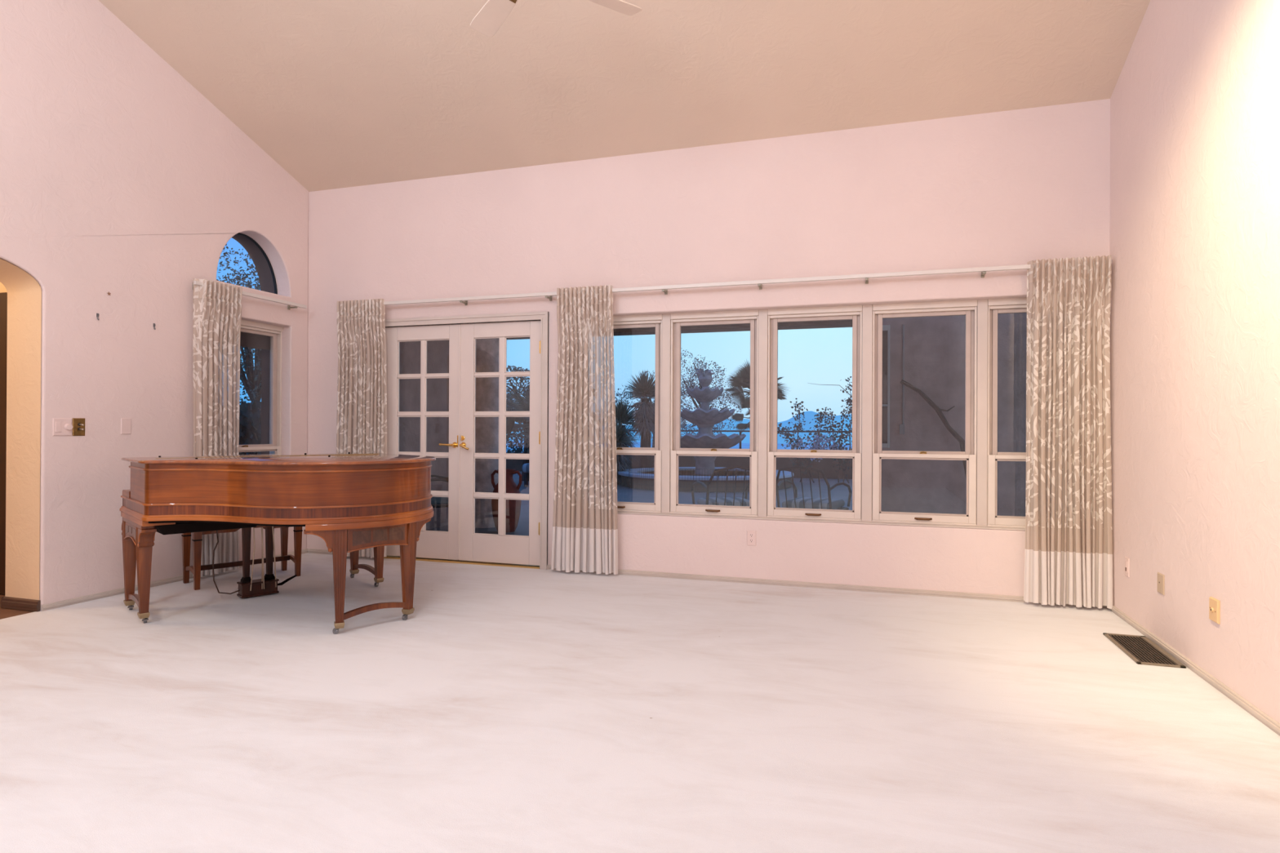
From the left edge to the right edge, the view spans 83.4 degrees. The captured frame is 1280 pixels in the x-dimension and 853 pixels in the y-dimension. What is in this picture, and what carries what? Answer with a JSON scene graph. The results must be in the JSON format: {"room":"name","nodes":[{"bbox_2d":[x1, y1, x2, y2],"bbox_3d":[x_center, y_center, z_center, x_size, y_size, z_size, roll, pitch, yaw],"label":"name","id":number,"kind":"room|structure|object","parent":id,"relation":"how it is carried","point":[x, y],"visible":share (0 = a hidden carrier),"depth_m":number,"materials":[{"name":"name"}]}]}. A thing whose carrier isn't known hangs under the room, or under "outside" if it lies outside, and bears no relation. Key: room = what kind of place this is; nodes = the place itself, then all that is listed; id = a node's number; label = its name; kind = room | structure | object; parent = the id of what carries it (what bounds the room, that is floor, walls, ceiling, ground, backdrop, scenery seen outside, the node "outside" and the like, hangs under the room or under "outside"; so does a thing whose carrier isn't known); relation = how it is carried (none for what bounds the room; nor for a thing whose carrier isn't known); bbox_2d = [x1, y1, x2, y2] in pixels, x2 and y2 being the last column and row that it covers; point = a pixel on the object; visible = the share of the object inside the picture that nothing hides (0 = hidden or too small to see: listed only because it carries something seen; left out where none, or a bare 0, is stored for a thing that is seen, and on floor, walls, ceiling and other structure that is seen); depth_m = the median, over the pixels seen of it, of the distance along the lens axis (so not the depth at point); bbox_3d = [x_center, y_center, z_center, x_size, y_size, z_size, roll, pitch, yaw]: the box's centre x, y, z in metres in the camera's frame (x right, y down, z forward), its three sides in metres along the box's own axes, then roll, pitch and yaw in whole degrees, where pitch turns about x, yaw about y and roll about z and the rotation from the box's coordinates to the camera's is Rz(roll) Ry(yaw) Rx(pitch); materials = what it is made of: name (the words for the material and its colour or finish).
{"room":"music room","nodes":[
{"label":"music room","id":0,"kind":"room"},
{"bbox_2d":[0,281,6,293],"bbox_3d":[-4.911,-0.207,5.182,2.080,2.700,0.100,0,0,17],"label":"wall","id":1,"kind":"structure","parent":0,"point":[2,289],"depth_m":4.98,"materials":[{"name":"beige paint"}]},
{"bbox_2d":[0,292,7,595],"bbox_3d":[-4.735,0.094,5.044,1.500,2.100,0.045,0,0,17],"label":"door","id":2,"kind":"structure","parent":1,"relation":"in","point":[3,295],"depth_m":4.89,"materials":[{"name":"brown wood"}]},
{"bbox_2d":[0,0,308,611],"bbox_3d":[-4.632,-1.529,2.059,0.320,5.369,9.600,0,0,17],"label":"wall","id":3,"kind":"structure","parent":0,"point":[118,176],"depth_m":4.89,"materials":[{"name":"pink paint"}]},
{"bbox_2d":[0,596,39,612],"bbox_3d":[-3.845,1.112,4.627,0.336,0.068,0.286,0,0,17],"label":"baseboard","id":4,"kind":"structure","parent":3,"relation":"attached to","point":[31,605],"depth_m":4.49,"materials":[{"name":"brown wood"}]},
{"bbox_2d":[0,258,41,599],"bbox_3d":[-4.065,0.049,3.895,0.308,2.189,1.292,0,0,17],"label":"doorway","id":5,"kind":"structure","parent":3,"relation":"attached to","point":[24,291],"depth_m":4.51,"materials":[{"name":"beige paint"}]},
{"bbox_2d":[52,417,72,435],"bbox_3d":[-3.665,0.003,4.570,0.024,0.113,0.116,0,0,17],"label":"light switch","id":6,"kind":"object","parent":3,"relation":"attached to","point":[60,426],"visible":1,"depth_m":4.57,"materials":[{"name":"white plastic"}]},
{"bbox_2d":[72,417,84,435],"bbox_3d":[-3.631,0.003,4.664,0.033,0.114,0.077,0,0,17],"label":"light switch","id":7,"kind":"object","parent":3,"relation":"attached to","point":[78,424],"visible":1,"depth_m":4.66,"materials":[{"name":"gold metal"}]},
{"bbox_2d":[120,417,131,434],"bbox_3d":[-3.550,-0.001,4.965,0.006,0.110,0.070,0,0,17],"label":"blank plate","id":8,"kind":"object","parent":3,"relation":"attached to","point":[125,423],"visible":1,"depth_m":4.96,"materials":[{"name":"white plastic"}]},
{"bbox_2d":[41,548,307,611],"bbox_3d":[-3.374,1.137,5.518,0.017,0.048,2.221,0,0,17],"label":"baseboard","id":9,"kind":"structure","parent":3,"relation":"attached to","point":[157,583],"depth_m":4.83,"materials":[{"name":"grey paint"}]},
{"bbox_2d":[192,280,306,310],"bbox_3d":[-3.197,-1.064,5.912,0.101,0.057,1.117,0,0,17],"label":"curtain rod","id":10,"kind":"object","parent":3,"relation":"attached to","point":[289,304],"visible":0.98,"depth_m":6.06,"materials":[{"name":"white metal"}]},
{"bbox_2d":[192,278,242,577],"bbox_3d":[-3.256,0.013,5.556,0.072,2.246,0.396,0,0,17],"label":"curtain","id":11,"kind":"object","parent":10,"relation":"hanging from","point":[217,306],"visible":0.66,"depth_m":5.52,"materials":[{"name":"beige fabric"}]},
{"bbox_2d":[231,234,274,293],"bbox_3d":[-3.451,-1.390,6.097,0.153,0.474,0.752,0,0,17],"label":"trim","id":12,"kind":"structure","parent":3,"relation":"attached to","point":[261,265],"depth_m":6.37,"materials":[{"name":"paint"}]},
{"bbox_2d":[236,232,277,293],"bbox_3d":[-3.366,-1.390,6.070,0.025,0.476,0.756,0,0,17],"label":"window frame","id":13,"kind":"structure","parent":3,"relation":"in","point":[259,246],"depth_m":6.33,"materials":[{"name":"black"}]},
{"bbox_2d":[239,319,283,454],"bbox_3d":[-3.359,-0.110,6.066,0.148,1.565,0.765,0,0,17],"label":"window","id":14,"kind":"structure","parent":3,"relation":"in","point":[255,335],"depth_m":6.37,"materials":[{"name":"beige paint"}]},
{"bbox_2d":[240,332,270,350],"bbox_3d":[-3.405,-0.777,6.084,0.015,0.190,0.725,0,0,17],"label":"roller shade","id":15,"kind":"object","parent":14,"relation":"attached to","point":[246,340],"depth_m":6.25,"materials":[{"name":"black fabric"}]},
{"bbox_2d":[261,349,270,454],"bbox_3d":[-3.480,-0.110,6.104,0.102,1.567,0.769,0,0,17],"label":"trim","id":16,"kind":"structure","parent":3,"relation":"attached to","point":[265,355],"depth_m":6.47,"materials":[{"name":"paint"}]},
{"bbox_2d":[98,0,1150,191],"bbox_3d":[-1.477,-3.187,1.098,6.905,2.230,10.050,0,0,17],"label":"ceiling","id":17,"kind":"structure","parent":0,"point":[339,94],"depth_m":4.87,"materials":[{"name":"beige paint"}]},
{"bbox_2d":[470,0,642,36],"bbox_3d":[-0.581,-2.579,3.675,1.027,0.635,1.027,0,0,12],"label":"ceiling fan","id":18,"kind":"object","parent":17,"relation":"hanging from","point":[493,14],"visible":1,"depth_m":4.03,"materials":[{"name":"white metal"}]},
{"bbox_2d":[0,552,1279,852],"bbox_3d":[-2.574,1.173,1.425,8.805,0.060,9.650,0,0,17],"label":"floor","id":19,"kind":"structure","parent":0,"point":[513,709],"depth_m":2.78,"materials":[{"name":"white carpet"}]},
{"bbox_2d":[181,526,302,590],"bbox_3d":[-2.989,0.892,5.417,0.770,0.520,0.370,0,0,-45],"label":"piano bench","id":20,"kind":"object","parent":19,"relation":"on","point":[197,540],"visible":0.56,"depth_m":5.28,"materials":[{"name":"brown wood"}]},
{"bbox_2d":[119,452,435,634],"bbox_3d":[-2.171,0.670,4.472,1.547,0.967,1.577,0,0,-45],"label":"grand piano","id":21,"kind":"object","parent":19,"relation":"on","point":[354,502],"visible":1,"depth_m":4.06,"materials":[{"name":"brown wood"}]},
{"bbox_2d":[383,555,539,568],"bbox_3d":[-1.520,1.155,6.208,1.536,0.016,0.232,0,0,17],"label":"threshold","id":22,"kind":"object","parent":19,"relation":"on","point":[388,557],"visible":0.26,"depth_m":6.07,"materials":[{"name":"wood"}]},
{"bbox_2d":[1102,632,1186,668],"bbox_3d":[2.628,1.167,3.766,0.204,0.010,0.540,0,0,17],"label":"floor vent","id":23,"kind":"object","parent":19,"relation":"in","point":[1140,649],"visible":1,"depth_m":3.73,"materials":[{"name":"brown metal"}]},
{"bbox_2d":[426,471,862,536],"bbox_3d":[-2.011,1.389,13.200,22.000,0.300,12.750,0,0,17],"label":"patio","id":24,"kind":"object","parent":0,"point":[624,494],"depth_m":13.16,"materials":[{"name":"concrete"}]},
{"bbox_2d":[239,398,261,455],"bbox_3d":[-5.262,0.417,9.712,2.766,1.594,0.875,0,0,36],"label":"hedge","id":25,"kind":"object","parent":24,"relation":"on","point":[250,414],"visible":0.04,"depth_m":9.16,"materials":[{"name":"green plant"}]},
{"bbox_2d":[399,340,448,529],"bbox_3d":[-2.700,-0.083,8.338,0.240,2.610,3.050,0,0,17],"label":"wall","id":26,"kind":"structure","parent":24,"relation":"on","point":[437,351],"depth_m":8.58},
{"bbox_2d":[431,475,448,507],"bbox_3d":[-2.245,0.794,7.824,0.771,0.848,0.633,0,0,-22],"label":"patio chair","id":27,"kind":"object","parent":24,"relation":"on","point":[434,500],"visible":0.11,"depth_m":7.60,"materials":[{"name":"black metal"}]},
{"bbox_2d":[431,497,448,504],"bbox_3d":[-2.210,0.783,7.839,0.518,0.090,0.518,0,0,-23],"label":"cushion","id":28,"kind":"object","parent":27,"relation":"on","point":[434,500],"depth_m":7.60,"materials":[{"name":"fabric"}]},
{"bbox_2d":[475,337,498,528],"bbox_3d":[-1.898,0.067,8.887,0.423,2.320,0.420,0,0,17],"label":"porch column","id":29,"kind":"structure","parent":24,"relation":"on","point":[486,349],"depth_m":8.71,"materials":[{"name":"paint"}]},
{"bbox_2d":[506,320,852,339],"bbox_3d":[-0.060,-1.226,8.333,5.270,0.300,0.280,0,0,17],"label":"roof eave","id":30,"kind":"structure","parent":29,"relation":"on","point":[835,323],"depth_m":7.90},
{"bbox_2d":[490,468,522,532],"bbox_3d":[-1.565,0.865,8.421,0.344,0.725,0.344,0,0,-39],"label":"jug","id":31,"kind":"object","parent":24,"relation":"on","point":[513,506],"visible":0.7,"depth_m":8.33,"materials":[{"name":"red ceramic"}]},
{"bbox_2d":[506,365,529,480],"bbox_3d":[-2.187,0.068,16.343,2.856,2.979,2.044,0,0,2],"label":"leafy tree","id":32,"kind":"object","parent":24,"relation":"on","point":[526,446],"visible":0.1,"depth_m":16.41,"materials":[{"name":"green plant"}]},
{"bbox_2d":[522,462,528,487],"bbox_3d":[-1.500,1.007,14.901,1.750,0.480,0.800,0,0,17],"label":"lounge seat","id":33,"kind":"object","parent":24,"relation":"on","point":[526,466],"visible":0.22,"depth_m":14.77,"materials":[{"name":"fabric"}]},
{"bbox_2d":[522,462,528,473],"bbox_3d":[-1.499,0.867,14.901,1.750,0.200,0.800,0,0,17],"label":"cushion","id":34,"kind":"object","parent":33,"relation":"on","point":[526,466],"depth_m":14.76,"materials":[{"name":"fabric"}]},
{"bbox_2d":[615,417,640,484],"bbox_3d":[-0.522,0.567,15.633,1.120,1.619,1.109,0,0,17],"label":"yucca","id":35,"kind":"object","parent":24,"relation":"on","point":[620,432],"visible":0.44,"depth_m":15.52,"materials":[{"name":"green plant"}]},
{"bbox_2d":[615,398,644,469],"bbox_3d":[-0.462,0.273,16.865,1.211,1.975,1.280,0,0,17],"label":"yucca","id":36,"kind":"object","parent":24,"relation":"on","point":[622,413],"visible":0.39,"depth_m":16.77,"materials":[{"name":"green plant"}]},
{"bbox_2d":[623,369,654,468],"bbox_3d":[0.118,-0.057,16.995,1.271,2.638,1.183,0,0,17],"label":"palm tree","id":37,"kind":"object","parent":24,"relation":"on","point":[645,387],"visible":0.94,"depth_m":16.89,"materials":[{"name":"green plant"}]},
{"bbox_2d":[650,418,687,466],"bbox_3d":[0.610,0.378,17.300,1.079,1.778,1.129,0,0,17],"label":"yucca","id":38,"kind":"object","parent":24,"relation":"on","point":[652,419],"visible":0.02,"depth_m":17.29,"materials":[{"name":"green plant"}]},
{"bbox_2d":[506,452,852,479],"bbox_3d":[0.853,1.109,18.956,28.000,0.720,0.250,0,0,17],"label":"wall","id":39,"kind":"structure","parent":24,"relation":"on","point":[826,464],"depth_m":18.00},
{"bbox_2d":[517,429,851,448],"bbox_3d":[0.855,0.421,18.953,28.000,0.655,0.050,0,0,17],"label":"railing","id":40,"kind":"object","parent":39,"relation":"on","point":[740,431],"visible":0.05,"depth_m":18.39,"materials":[{"name":"black metal"}]},
{"bbox_2d":[628,466,749,493],"bbox_3d":[1.070,1.031,13.898,2.749,0.449,0.565,0,0,11],"label":"wire fence","id":41,"kind":"object","parent":24,"relation":"on","point":[651,473],"visible":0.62,"depth_m":13.63,"materials":[{"name":"black metal"}]},
{"bbox_2d":[617,466,793,491],"bbox_3d":[1.407,1.117,15.557,3.760,0.280,3.760,0,0,17],"label":"fountain basin","id":42,"kind":"object","parent":24,"relation":"on","point":[624,476],"visible":0.55,"depth_m":14.32,"materials":[{"name":"stone"}]},
{"bbox_2d":[680,368,746,475],"bbox_3d":[1.412,0.001,15.560,1.740,2.521,1.782,0,0,30],"label":"fountain","id":43,"kind":"object","parent":42,"relation":"on","point":[704,418],"visible":0.84,"depth_m":15.26,"materials":[{"name":"stone"}]},
{"bbox_2d":[687,386,724,401],"bbox_3d":[1.415,-0.689,15.562,0.804,0.320,0.774,0,0,17],"label":"bowl","id":44,"kind":"object","parent":43,"relation":"on","point":[704,394],"depth_m":15.31,"materials":[{"name":"stone"}]},
{"bbox_2d":[680,408,735,424],"bbox_3d":[1.413,-0.203,15.561,1.304,0.370,1.304,0,0,17],"label":"bowl","id":45,"kind":"object","parent":43,"relation":"on","point":[700,415],"depth_m":15.13,"materials":[{"name":"stone"}]},
{"bbox_2d":[680,433,746,448],"bbox_3d":[1.410,0.366,15.559,1.782,0.430,1.740,0,0,17],"label":"bowl","id":46,"kind":"object","parent":43,"relation":"on","point":[689,440],"depth_m":14.93,"materials":[{"name":"stone"}]},
{"bbox_2d":[691,465,749,506],"bbox_3d":[0.897,0.806,7.400,0.633,0.848,0.771,0,0,-8],"label":"patio chair","id":47,"kind":"object","parent":24,"relation":"on","point":[733,501],"visible":0.46,"depth_m":7.18,"materials":[{"name":"black metal"}]},
{"bbox_2d":[697,497,749,506],"bbox_3d":[0.893,0.796,7.437,0.518,0.090,0.518,0,0,-7],"label":"cushion","id":48,"kind":"object","parent":47,"relation":"on","point":[720,500],"depth_m":7.27,"materials":[{"name":"fabric"}]},
{"bbox_2d":[776,465,851,510],"bbox_3d":[1.783,0.810,7.433,0.633,0.848,0.771,0,0,33],"label":"patio chair","id":49,"kind":"object","parent":24,"relation":"on","point":[802,502],"visible":0.69,"depth_m":7.26,"materials":[{"name":"black metal"}]},
{"bbox_2d":[782,497,844,509],"bbox_3d":[1.803,0.800,7.465,0.518,0.090,0.518,0,0,33],"label":"cushion","id":50,"kind":"object","parent":49,"relation":"on","point":[837,504],"depth_m":7.31,"materials":[{"name":"fabric"}]},
{"bbox_2d":[777,376,852,483],"bbox_3d":[3.947,0.066,16.203,2.164,2.458,0.634,0,0,13],"label":"tree","id":51,"kind":"object","parent":24,"relation":"on","point":[834,446],"visible":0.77,"depth_m":16.12,"materials":[{"name":"green plant"}]},
{"bbox_2d":[899,379,966,476],"bbox_3d":[3.201,0.364,7.639,0.829,1.753,0.110,0,0,26],"label":"dead branch","id":52,"kind":"object","parent":24,"relation":"on","point":[962,442],"visible":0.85,"depth_m":7.63,"materials":[{"name":"brown wood"}]},
{"bbox_2d":[871,312,1026,516],"bbox_3d":[5.255,-0.476,7.242,5.570,3.460,0.360,0,0,17],"label":"wall","id":53,"kind":"structure","parent":24,"relation":"on","point":[927,353],"depth_m":7.76,"materials":[{"name":"grey"}]},
{"bbox_2d":[614,371,693,447],"bbox_3d":[0.386,-0.375,29.960,3.692,3.965,2.070,0,0,25],"label":"leafy tree","id":54,"kind":"object","parent":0,"point":[619,393],"visible":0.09,"depth_m":29.92,"materials":[{"name":"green plant"}]},
{"bbox_2d":[506,440,852,452],"bbox_3d":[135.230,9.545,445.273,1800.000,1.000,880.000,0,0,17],"label":"valley","id":55,"kind":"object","parent":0,"point":[744,446],"depth_m":309.87,"materials":[{"name":"blue"}]},
{"bbox_2d":[506,410,852,444],"bbox_3d":[61.807,0.921,411.837,400.000,19.402,68.000,0,0,17],"label":"mountain range","id":56,"kind":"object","parent":55,"relation":"on","point":[809,416],"visible":0.08,"depth_m":391.67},
{"bbox_2d":[306,98,1110,596],"bbox_3d":[-0.016,-0.502,5.763,6.905,3.378,0.250,0,0,17],"label":"wall","id":57,"kind":"structure","parent":0,"point":[1016,187],"depth_m":5.36,"materials":[{"name":"pink paint"}]},
{"bbox_2d":[306,548,370,557],"bbox_3d":[-2.696,1.143,6.461,0.709,0.048,0.017,0,0,17],"label":"baseboard","id":58,"kind":"structure","parent":57,"relation":"attached to","point":[309,550],"depth_m":6.53,"materials":[{"name":"grey paint"}]},
{"bbox_2d":[385,324,460,559],"bbox_3d":[-1.912,0.132,6.236,0.763,2.015,0.104,0,0,17],"label":"door","id":59,"kind":"structure","parent":57,"relation":"in","point":[436,544],"depth_m":6.22,"materials":[{"name":"white paint"}]},
{"bbox_2d":[386,320,541,327],"bbox_3d":[-1.510,0.139,6.226,1.550,2.045,0.240,0,0,17],"label":"trim","id":60,"kind":"structure","parent":57,"relation":"attached to","point":[531,320],"depth_m":6.13,"materials":[{"name":"paint"}]},
{"bbox_2d":[384,311,548,569],"bbox_3d":[-1.551,0.111,6.104,1.678,2.099,0.026,0,0,17],"label":"trim","id":61,"kind":"structure","parent":57,"relation":"attached to","point":[543,316],"depth_m":5.86,"materials":[{"name":"paint"}]},
{"bbox_2d":[457,320,541,565],"bbox_3d":[-1.177,0.135,6.004,0.778,2.015,0.104,0,0,17],"label":"door","id":62,"kind":"structure","parent":57,"relation":"in","point":[500,548],"depth_m":6.02,"materials":[{"name":"white paint"}]},
{"bbox_2d":[613,314,662,512],"bbox_3d":[-0.153,-0.101,5.827,0.717,1.575,0.148,0,0,17],"label":"window","id":63,"kind":"structure","parent":57,"relation":"in","point":[646,321],"depth_m":5.72,"materials":[{"name":"beige paint"}]},
{"bbox_2d":[661,309,758,516],"bbox_3d":[0.550,-0.099,5.605,0.756,1.575,0.148,0,0,17],"label":"window","id":64,"kind":"structure","parent":57,"relation":"in","point":[736,317],"depth_m":5.62,"materials":[{"name":"beige paint"}]},
{"bbox_2d":[383,259,1106,305],"bbox_3d":[0.181,-1.050,5.518,5.955,0.057,0.101,0,0,17],"label":"curtain rod","id":65,"kind":"object","parent":57,"relation":"attached to","point":[983,269],"visible":0.87,"depth_m":5.26,"materials":[{"name":"white metal"}]},
{"bbox_2d":[336,298,386,558],"bbox_3d":[-2.447,0.018,6.284,0.517,2.246,0.067,0,0,17],"label":"curtain","id":66,"kind":"object","parent":65,"relation":"hanging from","point":[362,380],"visible":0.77,"depth_m":6.28,"materials":[{"name":"beige fabric"}]},
{"bbox_2d":[551,284,617,574],"bbox_3d":[-0.444,0.025,5.651,0.560,2.246,0.070,0,0,17],"label":"curtain","id":67,"kind":"object","parent":65,"relation":"hanging from","point":[584,538],"visible":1,"depth_m":5.65,"materials":[{"name":"beige fabric"}]},
{"bbox_2d":[1023,254,1112,608],"bbox_3d":[2.772,0.037,4.640,0.510,2.246,0.073,0,0,17],"label":"curtain","id":68,"kind":"object","parent":65,"relation":"hanging from","point":[1068,554],"visible":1,"depth_m":4.64,"materials":[{"name":"beige fabric"}]},
{"bbox_2d":[746,530,755,546],"bbox_3d":[0.831,0.831,5.355,0.068,0.112,0.008,0,0,17],"label":"power outlet","id":69,"kind":"object","parent":57,"relation":"attached to","point":[751,535],"visible":1,"depth_m":5.35,"materials":[{"name":"white plastic"}]},
{"bbox_2d":[757,304,872,520],"bbox_3d":[1.302,-0.096,5.368,0.820,1.575,0.148,0,0,17],"label":"window","id":70,"kind":"structure","parent":57,"relation":"in","point":[854,313],"depth_m":5.31,"materials":[{"name":"beige paint"}]},
{"bbox_2d":[617,511,1025,530],"bbox_3d":[1.211,0.686,5.286,3.698,0.010,0.089,0,0,17],"label":"window sill","id":71,"kind":"structure","parent":57,"relation":"attached to","point":[618,512],"depth_m":5.22,"materials":[{"name":"paint"}]},
{"bbox_2d":[546,564,1106,608],"bbox_3d":[1.138,1.156,5.252,3.981,0.048,0.017,0,0,17],"label":"baseboard","id":72,"kind":"structure","parent":57,"relation":"attached to","point":[628,572],"depth_m":5.18,"materials":[{"name":"grey paint"}]},
{"bbox_2d":[871,299,977,525],"bbox_3d":[2.024,-0.094,5.140,0.691,1.575,0.148,0,0,17],"label":"window","id":73,"kind":"structure","parent":57,"relation":"in","point":[968,308],"depth_m":5.08,"materials":[{"name":"beige paint"}]},
{"bbox_2d":[976,297,1026,527],"bbox_3d":[2.675,-0.091,4.935,0.672,1.575,0.148,0,0,17],"label":"window","id":74,"kind":"structure","parent":57,"relation":"in","point":[1006,305],"depth_m":4.97,"materials":[{"name":"beige paint"}]},
{"bbox_2d":[1110,0,1279,723],"bbox_3d":[1.705,-1.507,0.061,0.200,5.369,9.600,0,0,17],"label":"wall","id":75,"kind":"structure","parent":0,"point":[1195,98],"depth_m":3.39,"materials":[{"name":"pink paint"}]},
{"bbox_2d":[1124,556,1129,577],"bbox_3d":[2.933,0.846,4.331,0.009,0.112,0.068,0,0,17],"label":"power outlet","id":76,"kind":"object","parent":75,"relation":"attached to","point":[1126,559],"visible":1,"depth_m":4.32,"materials":[{"name":"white plastic"}]},
{"bbox_2d":[1124,560,1127,573],"bbox_3d":[2.931,0.846,4.331,0.004,0.068,0.032,0,0,17],"label":"receptacle","id":77,"kind":"object","parent":76,"relation":"attached to","point":[1126,562],"depth_m":4.33,"materials":[{"name":"white plastic"}]},
{"bbox_2d":[1157,572,1164,595],"bbox_3d":[2.778,0.839,3.835,0.006,0.106,0.088,0,0,17],"label":"cable plate","id":78,"kind":"object","parent":75,"relation":"attached to","point":[1161,578],"visible":1,"depth_m":3.82,"materials":[{"name":"beige plastic"}]},
{"bbox_2d":[1107,604,1279,736],"bbox_3d":[1.587,1.143,0.077,0.017,0.048,9.582,0,0,17],"label":"baseboard","id":79,"kind":"structure","parent":75,"relation":"attached to","point":[1263,717],"depth_m":3.30,"materials":[{"name":"grey paint"}]},
{"bbox_2d":[1208,596,1220,624],"bbox_3d":[2.584,0.828,3.239,0.017,0.104,0.084,0,0,17],"label":"cable plate","id":80,"kind":"object","parent":75,"relation":"attached to","point":[1214,604],"visible":1,"depth_m":3.22,"materials":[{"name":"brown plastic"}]},
{"bbox_3d":[-1.547,1.516,11.349,120.000,0.520,30.000,0,0,17],"label":"garden","id":81,"kind":"object","parent":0,"visible":0},
{"bbox_2d":[216,244,262,403],"bbox_3d":[-6.581,-0.757,12.213,2.714,4.558,3.694,0,0,-43],"label":"leafy tree","id":82,"kind":"object","parent":81,"relation":"on","point":[252,385],"visible":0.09,"depth_m":12.09,"materials":[{"name":"green plant"}]},
{"bbox_2d":[506,382,529,444],"bbox_3d":[-1.891,0.390,13.664,1.945,2.513,2.037,0,0,17],"label":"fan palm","id":83,"kind":"object","parent":81,"relation":"on","point":[522,406],"visible":0.13,"depth_m":13.36,"materials":[{"name":"green plant"}]},
{"bbox_2d":[680,350,742,435],"bbox_3d":[1.984,-0.500,23.997,2.903,4.199,2.047,0,0,17],"label":"leafy tree","id":84,"kind":"object","parent":81,"relation":"on","point":[691,380],"visible":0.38,"depth_m":23.87,"materials":[{"name":"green plant"}]},
{"bbox_2d":[729,395,750,432],"bbox_3d":[2.950,0.399,18.854,1.236,2.566,1.444,0,0,17],"label":"fan palm","id":85,"kind":"object","parent":81,"relation":"on","point":[745,403],"visible":0.3,"depth_m":18.81,"materials":[{"name":"green plant"}]},
{"bbox_2d":[724,360,790,448],"bbox_3d":[3.148,-0.077,19.281,1.866,3.520,1.896,0,0,17],"label":"fan palm","id":86,"kind":"object","parent":81,"relation":"on","point":[742,379],"visible":0.24,"depth_m":19.05,"materials":[{"name":"green plant"}]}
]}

